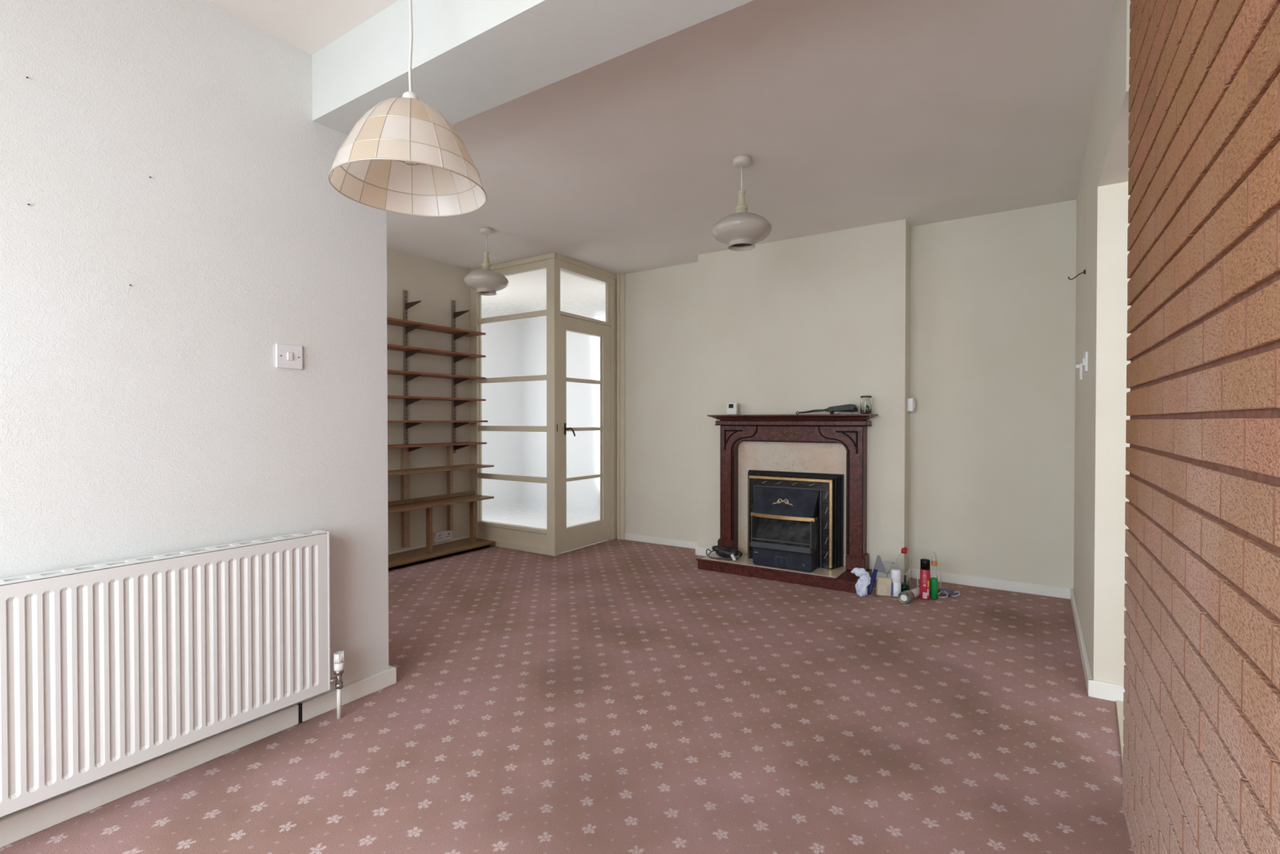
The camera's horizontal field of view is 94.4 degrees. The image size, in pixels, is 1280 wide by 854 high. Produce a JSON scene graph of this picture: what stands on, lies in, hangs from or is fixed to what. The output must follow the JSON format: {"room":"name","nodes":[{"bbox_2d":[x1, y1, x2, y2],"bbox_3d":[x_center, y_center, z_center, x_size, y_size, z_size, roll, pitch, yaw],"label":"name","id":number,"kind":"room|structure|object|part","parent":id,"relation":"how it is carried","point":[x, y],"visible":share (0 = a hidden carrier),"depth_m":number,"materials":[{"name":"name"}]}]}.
{"room":"living room","nodes":[
{"label":"living room","id":0,"kind":"room"},
{"bbox_2d":[0,0,388,817],"bbox_3d":[-1.859,-0.136,1.248,0.120,2.405,2.855,0,1,33],"label":"wall","id":1,"kind":"structure","parent":0,"point":[155,415],"depth_m":1.81,"materials":[{"name":"white paint"}]},
{"bbox_2d":[0,529,344,817],"bbox_3d":[-1.454,0.720,1.646,0.094,0.684,1.272,0,1,33],"label":"radiator","id":2,"kind":"object","parent":1,"relation":"attached to","point":[106,668],"visible":1,"depth_m":1.68,"materials":[{"name":"white metal"}]},
{"bbox_2d":[0,530,328,585],"bbox_3d":[-1.474,0.382,1.624,0.080,0.008,1.216,0,1,33],"label":"grille","id":3,"kind":"object","parent":2,"relation":"attached to","point":[73,574],"depth_m":1.71,"materials":[{"name":"white metal"}]},
{"bbox_3d":[-1.141,0.655,2.133,0.082,0.563,0.006,0,1,33],"label":"panel","id":4,"kind":"part","parent":2,"relation":"part of","materials":[{"name":"white metal"}]},
{"bbox_2d":[0,665,395,848],"bbox_3d":[-1.846,1.031,1.266,0.137,0.070,2.878,0,1,33],"label":"baseboard","id":5,"kind":"structure","parent":1,"relation":"attached to","point":[14,827],"depth_m":1.79,"materials":[{"name":"white wood"}]},
{"bbox_2d":[275,343,302,368],"bbox_3d":[-1.232,-0.248,2.083,0.014,0.083,0.088,0,1,33],"label":"light switch","id":6,"kind":"object","parent":1,"relation":"attached to","point":[287,356],"visible":1,"depth_m":2.08,"materials":[{"name":"white plastic"}]},
{"bbox_2d":[386,248,471,552],"bbox_3d":[-2.141,-0.170,4.360,0.120,2.405,2.245,0,1,33],"label":"wall","id":7,"kind":"structure","parent":0,"point":[434,283],"depth_m":4.87,"materials":[{"name":"beige paint"}]},
{"bbox_2d":[400,447,409,547],"bbox_3d":[-1.848,0.550,4.666,0.044,0.789,0.050,0,1,33],"label":"batten","id":8,"kind":"object","parent":7,"relation":"attached to","point":[405,453],"visible":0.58,"depth_m":4.65,"materials":[{"name":"brown wood"}]},
{"bbox_2d":[403,289,422,451],"bbox_3d":[-1.773,-0.423,4.628,0.200,1.305,0.028,0,1,33],"label":"shelf rail","id":9,"kind":"object","parent":7,"relation":"attached to","point":[406,305],"visible":0.86,"depth_m":4.67,"materials":[{"name":"brown metal"}]},
{"bbox_2d":[386,316,485,336],"bbox_3d":[-1.907,-0.793,4.405,0.212,0.016,1.798,0,1,33],"label":"shelf board","id":10,"kind":"object","parent":9,"relation":"on","point":[390,321],"visible":0.48,"depth_m":4.71,"materials":[{"name":"brown wood"}]},
{"bbox_2d":[386,343,485,358],"bbox_3d":[-1.907,-0.600,4.407,0.211,0.016,1.798,0,1,33],"label":"shelf board","id":11,"kind":"object","parent":9,"relation":"on","point":[390,347],"visible":0.48,"depth_m":4.72,"materials":[{"name":"brown wood"}]},
{"bbox_2d":[386,369,485,380],"bbox_3d":[-1.908,-0.412,4.410,0.210,0.016,1.798,0,1,33],"label":"shelf board","id":12,"kind":"object","parent":9,"relation":"on","point":[388,371],"visible":0.4,"depth_m":4.71,"materials":[{"name":"brown wood"}]},
{"bbox_2d":[387,395,485,401],"bbox_3d":[-1.908,-0.225,4.412,0.209,0.016,1.798,0,1,33],"label":"shelf board","id":13,"kind":"object","parent":9,"relation":"on","point":[396,397],"visible":0.44,"depth_m":4.68,"materials":[{"name":"brown wood"}]},
{"bbox_2d":[387,441,486,448],"bbox_3d":[-1.903,0.147,4.413,0.220,0.016,1.798,0,1,33],"label":"shelf board","id":14,"kind":"object","parent":9,"relation":"on","point":[418,445],"visible":0.48,"depth_m":4.69,"materials":[{"name":"brown wood"}]},
{"bbox_2d":[387,420,488,422],"bbox_3d":[-1.898,-0.041,4.407,0.234,0.016,1.798,0,1,33],"label":"shelf board","id":15,"kind":"object","parent":9,"relation":"on","point":[388,421],"visible":0.44,"depth_m":4.60,"materials":[{"name":"brown wood"}]},
{"bbox_2d":[387,535,469,554],"bbox_3d":[-2.071,1.000,4.357,0.015,0.065,2.095,0,1,33],"label":"baseboard","id":16,"kind":"structure","parent":7,"relation":"attached to","point":[468,536],"depth_m":4.81,"materials":[{"name":"brown wood"}]},
{"bbox_2d":[387,490,493,513],"bbox_3d":[-1.849,0.594,4.382,0.265,0.047,1.798,0,1,33],"label":"shelf board","id":17,"kind":"object","parent":7,"relation":"attached to","point":[396,506],"visible":0.47,"depth_m":4.72,"materials":[{"name":"brown wood"}]},
{"bbox_2d":[387,463,493,475],"bbox_3d":[-1.849,0.340,4.379,0.265,0.016,1.798,0,1,33],"label":"shelf board","id":18,"kind":"object","parent":7,"relation":"attached to","point":[439,468],"visible":0.52,"depth_m":4.64,"materials":[{"name":"brown wood"}]},
{"bbox_2d":[433,529,452,542],"bbox_3d":[-1.653,0.917,4.976,0.035,0.082,0.170,0,1,33],"label":"wall socket","id":19,"kind":"object","parent":7,"relation":"attached to","point":[439,536],"visible":1,"depth_m":4.96,"materials":[{"name":"white plastic"}]},
{"bbox_2d":[446,445,453,530],"bbox_3d":[-1.612,0.513,5.027,0.044,0.724,0.032,0,1,33],"label":"batten","id":20,"kind":"object","parent":7,"relation":"attached to","point":[449,448],"visible":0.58,"depth_m":5.01,"materials":[{"name":"brown wood"}]},
{"bbox_2d":[451,300,470,453],"bbox_3d":[-1.516,-0.427,5.021,0.200,1.305,0.028,0,1,33],"label":"shelf rail","id":21,"kind":"object","parent":7,"relation":"attached to","point":[455,314],"visible":0.91,"depth_m":5.06,"materials":[{"name":"brown metal"}]},
{"bbox_2d":[469,252,617,555],"bbox_3d":[-0.851,-0.180,5.316,0.992,2.405,0.872,0,1,33],"label":"glass partition","id":22,"kind":"structure","parent":7,"relation":"in","point":[521,388],"depth_m":4.97,"materials":[{"name":"beige paint"}]},
{"bbox_3d":[-1.072,0.927,5.003,0.812,0.196,0.058,0,1,33],"label":"panel","id":23,"kind":"part","parent":22,"relation":"part of","materials":[{"name":"beige paint"}]},
{"bbox_3d":[-1.072,-1.116,4.981,0.812,0.343,0.006,0,1,33],"label":"pane","id":24,"kind":"part","parent":22,"relation":"part of","materials":[{"name":"clear glass"}]},
{"bbox_3d":[-1.072,0.641,5.000,0.812,0.377,0.006,0,1,33],"label":"pane","id":25,"kind":"part","parent":22,"relation":"part of","materials":[{"name":"clear glass"}]},
{"bbox_3d":[-1.072,0.222,4.996,0.812,0.371,0.006,0,1,33],"label":"pane","id":26,"kind":"part","parent":22,"relation":"part of","materials":[{"name":"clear glass"}]},
{"bbox_3d":[-1.072,-0.195,4.991,0.812,0.371,0.006,0,1,33],"label":"pane","id":27,"kind":"part","parent":22,"relation":"part of","materials":[{"name":"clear glass"}]},
{"bbox_3d":[-1.072,-0.662,4.986,0.812,0.480,0.006,0,1,33],"label":"pane","id":28,"kind":"part","parent":22,"relation":"part of","materials":[{"name":"clear glass"}]},
{"bbox_3d":[-1.066,-0.177,4.988,0.992,2.405,0.087,0,1,33],"label":"frame","id":29,"kind":"part","parent":22,"relation":"part of","materials":[{"name":"beige paint"}]},
{"bbox_3d":[-0.494,-1.108,5.029,0.006,0.343,0.695,0,1,33],"label":"pane","id":30,"kind":"part","parent":22,"relation":"part of","materials":[{"name":"clear glass"}]},
{"bbox_2d":[560,315,611,552],"bbox_3d":[-0.457,0.055,5.042,0.086,1.916,0.724,0,1,33],"label":"door","id":31,"kind":"structure","parent":22,"relation":"in","point":[585,385],"depth_m":5.05,"materials":[{"name":"beige paint"}]},
{"bbox_3d":[-0.570,0.023,4.831,0.044,0.110,0.103,0,1,33],"label":"handle","id":32,"kind":"part","parent":31,"relation":"part of","materials":[{"name":"brown metal"}]},
{"bbox_3d":[-0.478,0.634,5.055,0.006,0.379,0.502,0,1,33],"label":"pane","id":33,"kind":"part","parent":31,"relation":"part of","materials":[{"name":"clear glass"}]},
{"bbox_3d":[-0.478,0.226,5.051,0.006,0.388,0.502,0,1,33],"label":"pane","id":34,"kind":"part","parent":31,"relation":"part of","materials":[{"name":"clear glass"}]},
{"bbox_3d":[-0.478,-0.185,5.046,0.006,0.379,0.502,0,1,33],"label":"pane","id":35,"kind":"part","parent":31,"relation":"part of","materials":[{"name":"clear glass"}]},
{"bbox_3d":[-0.478,-0.600,5.042,0.006,0.386,0.502,0,1,33],"label":"pane","id":36,"kind":"part","parent":31,"relation":"part of","materials":[{"name":"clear glass"}]},
{"bbox_3d":[-0.467,-0.178,5.072,0.082,2.405,0.860,0,1,33],"label":"door frame","id":37,"kind":"part","parent":22,"relation":"part of","materials":[{"name":"beige paint"}]},
{"bbox_2d":[0,538,1133,853],"bbox_3d":[0.049,1.084,2.370,8.100,0.060,7.000,0,1,33],"label":"floor","id":38,"kind":"structure","parent":0,"point":[615,695],"depth_m":2.03,"materials":[{"name":"carpet"}]},
{"bbox_2d":[387,537,494,570],"bbox_3d":[-1.856,1.007,4.391,0.303,0.050,1.798,0,1,33],"label":"shelf board","id":39,"kind":"object","parent":38,"relation":"on","point":[413,557],"visible":0.38,"depth_m":4.66,"materials":[{"name":"brown wood"}]},
{"bbox_2d":[426,506,432,553],"bbox_3d":[-1.636,0.797,4.598,0.047,0.365,0.028,0,1,33],"label":"post","id":40,"kind":"object","parent":39,"relation":"on","point":[428,510],"visible":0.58,"depth_m":4.59,"materials":[{"name":"brown wood"}]},
{"bbox_2d":[469,501,475,543],"bbox_3d":[-1.400,0.793,4.958,0.047,0.365,0.028,0,1,33],"label":"post","id":41,"kind":"object","parent":39,"relation":"on","point":[473,504],"visible":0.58,"depth_m":4.95,"materials":[{"name":"brown wood"}]},
{"bbox_2d":[696,413,878,592],"bbox_3d":[1.006,0.474,4.157,1.174,1.122,0.406,0,1,33],"label":"fireplace","id":42,"kind":"object","parent":38,"relation":"on","point":[820,443],"visible":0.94,"depth_m":4.18,"materials":[{"name":"brown wood"}]},
{"bbox_2d":[706,545,742,559],"bbox_3d":[0.617,0.917,4.337,0.286,0.083,0.135,0,1,33],"label":"cable tangle","id":43,"kind":"object","parent":42,"relation":"on","point":[722,551],"visible":0.98,"depth_m":4.31,"materials":[{"name":"black plastic"}]},
{"bbox_2d":[726,402,737,414],"bbox_3d":[0.700,-0.138,4.493,0.084,0.091,0.031,1,1,40],"label":"thermostat","id":44,"kind":"object","parent":42,"relation":"on","point":[732,407],"visible":0.98,"depth_m":4.48,"materials":[{"name":"white plastic"}]},
{"bbox_2d":[730,553,736,560],"bbox_3d":[0.668,0.932,4.240,0.042,0.051,0.022,0,1,3],"label":"tag","id":45,"kind":"object","parent":42,"relation":"on","point":[732,555],"visible":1,"depth_m":4.23,"materials":[{"name":"white plastic"}]},
{"bbox_3d":[0.738,0.428,4.445,0.295,0.878,0.006,0,1,33],"label":"leg panel","id":46,"kind":"part","parent":42,"relation":"part of","materials":[{"name":"brown wood"}]},
{"bbox_3d":[1.052,0.429,4.239,1.044,0.883,0.012,0,1,33],"label":"moulding","id":47,"kind":"part","parent":42,"relation":"part of","materials":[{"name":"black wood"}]},
{"bbox_3d":[1.100,0.517,4.312,0.895,0.888,0.012,0,1,33],"label":"panel","id":48,"kind":"part","parent":42,"relation":"part of","materials":[{"name":"beige stone"}]},
{"bbox_2d":[706,413,878,420],"bbox_3d":[1.057,-0.067,4.231,1.174,0.043,0.217,0,1,33],"label":"mantel shelf","id":49,"kind":"object","parent":42,"relation":"attached to","point":[817,416],"depth_m":4.12,"materials":[{"name":"brown wood"}]},
{"bbox_2d":[747,469,844,572],"bbox_3d":[1.031,0.644,4.153,0.690,0.634,0.331,0,1,33],"label":"fire","id":50,"kind":"object","parent":42,"relation":"on","point":[795,519],"visible":1,"depth_m":4.08,"materials":[{"name":"black metal"}]},
{"bbox_2d":[751,486,818,521],"bbox_3d":[1.018,0.532,4.156,0.464,0.201,0.200,0,1,33],"label":"hood","id":51,"kind":"object","parent":50,"relation":"attached to","point":[787,503],"depth_m":4.12,"materials":[{"name":"black metal"}]},
{"bbox_2d":[795,404,857,414],"bbox_3d":[1.279,-0.120,4.080,0.414,0.068,0.060,0,1,33],"label":"brush","id":52,"kind":"object","parent":42,"relation":"on","point":[848,407],"visible":0.98,"depth_m":4.00,"materials":[{"name":"black plastic"}]},
{"bbox_3d":[1.195,-0.108,4.125,0.223,0.042,0.020,0,1,29],"label":"handle","id":53,"kind":"part","parent":52,"relation":"part of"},
{"bbox_3d":[1.366,0.432,4.034,0.295,0.878,0.006,0,1,33],"label":"leg panel","id":54,"kind":"part","parent":42,"relation":"part of","materials":[{"name":"brown wood"}]},
{"bbox_2d":[860,395,871,413],"bbox_3d":[1.506,-0.146,3.949,0.070,0.122,0.070,0,1,33],"label":"glass jar","id":55,"kind":"object","parent":42,"relation":"on","point":[865,401],"visible":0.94,"depth_m":3.92,"materials":[{"name":"white"}]},
{"bbox_2d":[850,567,871,596],"bbox_3d":[1.358,0.952,3.648,0.118,0.172,0.059,0,1,33],"label":"cleaning cloth","id":56,"kind":"object","parent":38,"relation":"on","point":[864,579],"visible":1,"depth_m":3.62,"materials":[{"name":"white fabric"}]},
{"bbox_2d":[866,555,886,594],"bbox_3d":[1.468,0.923,3.709,0.140,0.230,0.068,0,1,-19],"label":"scraper","id":57,"kind":"object","parent":38,"relation":"on","point":[878,566],"visible":0.99,"depth_m":3.71,"materials":[{"name":"blue plastic"}]},
{"bbox_3d":[1.451,0.966,3.699,0.109,0.144,0.030,-1,1,-44],"label":"handle","id":58,"kind":"part","parent":57,"relation":"part of","materials":[{"name":"blue plastic"}]},
{"bbox_3d":[1.508,0.863,3.722,0.082,0.110,0.005,0,1,33],"label":"blade","id":59,"kind":"part","parent":57,"relation":"part of","materials":[{"name":"grey metal"}]},
{"bbox_2d":[875,576,892,595],"bbox_3d":[1.504,0.983,3.652,0.088,0.113,0.032,0,1,2],"label":"block","id":60,"kind":"object","parent":38,"relation":"on","point":[883,588],"visible":1,"depth_m":3.64,"materials":[{"name":"beige plastic"}]},
{"bbox_2d":[883,560,894,577],"bbox_3d":[1.568,0.938,3.723,0.072,0.201,0.054,0,1,33],"label":"pump bottle","id":61,"kind":"object","parent":38,"relation":"on","point":[888,575],"visible":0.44,"depth_m":3.71,"materials":[{"name":"white plastic"}]},
{"bbox_2d":[890,567,901,596],"bbox_3d":[1.580,0.956,3.656,0.058,0.166,0.058,0,1,33],"label":"spray can","id":62,"kind":"object","parent":38,"relation":"on","point":[895,573],"visible":0.94,"depth_m":3.63,"materials":[{"name":"white metal"}]},
{"bbox_2d":[896,546,911,591],"bbox_3d":[1.667,0.895,3.741,0.088,0.284,0.088,0,1,33],"label":"spray bottle","id":63,"kind":"object","parent":38,"relation":"on","point":[904,562],"visible":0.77,"depth_m":3.71,"materials":[{"name":"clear plastic"}]},
{"bbox_2d":[897,587,919,603],"bbox_3d":[1.633,1.007,3.567,0.216,0.067,0.067,-1,1,-43],"label":"torch","id":64,"kind":"object","parent":38,"relation":"on","point":[906,596],"visible":0.93,"depth_m":3.51,"materials":[{"name":"white"}]},
{"bbox_2d":[920,558,930,599],"bbox_3d":[1.725,0.920,3.583,0.056,0.239,0.057,0,1,33],"label":"aerosol can","id":65,"kind":"object","parent":38,"relation":"on","point":[925,571],"visible":1,"depth_m":3.56,"materials":[{"name":"red metal"}]},
{"bbox_2d":[916,563,941,587],"bbox_3d":[1.837,0.948,3.772,0.150,0.175,0.045,0,1,3],"label":"wire","id":66,"kind":"object","parent":38,"relation":"on","point":[930,563],"visible":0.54,"depth_m":3.76,"materials":[{"name":"white plastic"}]},
{"bbox_2d":[929,551,937,599],"bbox_3d":[1.779,0.900,3.584,0.043,0.286,0.043,0,1,33],"label":"bottle","id":67,"kind":"object","parent":38,"relation":"on","point":[934,578],"visible":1,"depth_m":3.57,"materials":[{"name":"green plastic"}]},
{"bbox_2d":[937,587,959,597],"bbox_3d":[1.891,1.018,3.629,0.123,0.044,0.120,0,1,33],"label":"mask","id":68,"kind":"object","parent":38,"relation":"on","point":[944,591],"visible":0.98,"depth_m":3.63,"materials":[{"name":"grey fabric"}]},
{"bbox_2d":[204,0,1115,274],"bbox_3d":[0.049,-1.401,2.343,8.100,0.100,7.000,0,1,33],"label":"ceiling","id":69,"kind":"structure","parent":0,"point":[846,114],"depth_m":2.65,"materials":[{"name":"paint"}]},
{"bbox_2d":[328,0,487,216],"bbox_3d":[-0.627,-0.994,1.619,0.403,0.698,0.403,0,1,33],"label":"pendant","id":70,"kind":"object","parent":69,"relation":"hanging from","point":[402,156],"visible":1,"depth_m":1.60,"materials":[{"name":"beige fabric"}]},
{"bbox_3d":[-0.627,-0.760,1.622,0.403,0.231,0.403,0,1,33],"label":"wire frame","id":71,"kind":"part","parent":70,"relation":"part of","materials":[{"name":"beige"}]},
{"bbox_3d":[-0.627,-0.760,1.622,0.400,0.228,0.400,0,1,33],"label":"lamp shade","id":72,"kind":"part","parent":70,"relation":"part of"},
{"bbox_3d":[-0.627,-1.129,1.618,0.015,0.428,0.008,0,1,33],"label":"cord","id":73,"kind":"part","parent":70,"relation":"part of","materials":[{"name":"white plastic"}]},
{"bbox_3d":[-0.627,-0.771,1.622,0.059,0.106,0.059,0,1,33],"label":"bulb","id":74,"kind":"part","parent":70,"relation":"part of","materials":[{"name":"white glass"}]},
{"bbox_2d":[463,226,508,295],"bbox_3d":[-1.062,-1.146,4.097,0.300,0.447,0.300,0,1,33],"label":"globe pendant","id":75,"kind":"object","parent":69,"relation":"hanging from","point":[486,281],"visible":1,"depth_m":4.03,"materials":[{"name":"beige"}]},
{"bbox_3d":[-1.062,-1.003,4.099,0.300,0.160,0.300,0,1,33],"label":"lamp shade","id":76,"kind":"part","parent":75,"relation":"part of","materials":[{"name":"white glass"}]},
{"bbox_2d":[311,0,753,135],"bbox_3d":[-0.096,-1.224,1.611,2.420,0.237,0.296,0,1,33],"label":"ceiling beam","id":77,"kind":"structure","parent":69,"relation":"attached to","point":[470,58],"depth_m":1.80,"materials":[{"name":"paint"}]},
{"bbox_2d":[711,154,772,251],"bbox_3d":[0.515,-1.134,2.999,0.300,0.447,0.300,0,1,33],"label":"globe pendant","id":78,"kind":"object","parent":69,"relation":"hanging from","point":[740,230],"visible":1,"depth_m":2.93,"materials":[{"name":"grey"}]},
{"bbox_3d":[0.515,-1.255,2.998,0.006,0.133,0.006,0,1,11],"label":"cord","id":79,"kind":"part","parent":78,"relation":"part of","materials":[{"name":"white plastic"}]},
{"bbox_3d":[0.515,-0.991,3.001,0.300,0.160,0.300,0,1,33],"label":"lamp shade","id":80,"kind":"part","parent":78,"relation":"part of","materials":[{"name":"white glass"}]},
{"bbox_2d":[697,218,911,571],"bbox_3d":[1.159,-0.171,4.409,1.534,2.405,0.190,0,1,33],"label":"wall","id":81,"kind":"structure","parent":0,"point":[821,321],"depth_m":4.23,"materials":[{"name":"beige paint"}]},
{"bbox_2d":[906,398,915,411],"bbox_3d":[1.830,-0.149,3.994,0.044,0.089,0.080,0,1,33],"label":"junction box","id":82,"kind":"object","parent":81,"relation":"attached to","point":[910,402],"visible":1,"depth_m":3.96,"materials":[{"name":"white plastic"}]},
{"bbox_2d":[625,200,1076,588],"bbox_3d":[1.288,-0.172,4.510,3.495,2.405,0.120,0,1,33],"label":"wall","id":83,"kind":"structure","parent":0,"point":[993,297],"depth_m":3.88,"materials":[{"name":"beige paint"}]},
{"bbox_2d":[617,273,625,539],"bbox_3d":[-0.172,-0.181,5.377,0.074,2.405,0.028,0,1,33],"label":"trim","id":84,"kind":"structure","parent":83,"relation":"attached to","point":[620,277],"depth_m":5.37,"materials":[{"name":"beige paint"}]},
{"bbox_2d":[624,533,1073,599],"bbox_3d":[1.187,0.999,4.393,3.288,0.066,0.206,0,1,33],"label":"baseboard","id":85,"kind":"structure","parent":83,"relation":"attached to","point":[958,579],"depth_m":3.87,"materials":[{"name":"white wood"}]},
{"bbox_2d":[1073,0,1131,685],"bbox_3d":[2.023,-0.151,2.577,0.118,2.405,2.309,0,1,33],"label":"wall","id":86,"kind":"structure","parent":0,"point":[1103,197],"depth_m":2.29,"materials":[{"name":"beige paint"}]},
{"bbox_2d":[1067,269,1085,279],"bbox_3d":[2.135,-0.740,2.888,0.019,0.031,0.110,0,1,-1],"label":"wall hook","id":87,"kind":"object","parent":86,"relation":"attached to","point":[1084,270],"visible":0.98,"depth_m":2.87,"materials":[{"name":"brown metal"}]},
{"bbox_2d":[1075,363,1082,380],"bbox_3d":[2.258,-0.283,3.049,0.026,0.083,0.070,0,1,33],"label":"light switch","id":88,"kind":"object","parent":86,"relation":"attached to","point":[1078,366],"visible":1,"depth_m":3.02,"materials":[{"name":"white plastic"}]},
{"bbox_3d":[2.265,-0.283,3.044,0.009,0.083,0.070,0,1,33],"label":"plate","id":89,"kind":"part","parent":88,"relation":"part of","materials":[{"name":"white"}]},
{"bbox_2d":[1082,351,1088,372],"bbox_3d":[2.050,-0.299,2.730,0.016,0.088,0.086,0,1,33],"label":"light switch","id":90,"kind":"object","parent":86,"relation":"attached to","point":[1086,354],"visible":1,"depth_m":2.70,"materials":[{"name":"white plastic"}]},
{"bbox_2d":[1070,588,1125,702],"bbox_3d":[2.225,1.015,2.913,0.135,0.066,1.515,0,1,33],"label":"baseboard","id":91,"kind":"structure","parent":86,"relation":"attached to","point":[1095,689],"depth_m":2.32,"materials":[{"name":"white wood"}]},
{"bbox_2d":[1115,700,1124,773],"bbox_3d":[1.607,1.054,1.953,0.062,0.010,0.771,0,1,35],"label":"trim","id":92,"kind":"structure","parent":86,"relation":"attached to","point":[1119,704],"depth_m":2.11,"materials":[{"name":"beige paint"}]},
{"bbox_2d":[1122,0,1279,853],"bbox_3d":[0.432,-0.124,0.142,0.110,2.406,3.513,0,1,33],"label":"brick wall","id":93,"kind":"structure","parent":0,"point":[1201,752],"depth_m":0.92,"materials":[{"name":"brown brick"}]}
]}

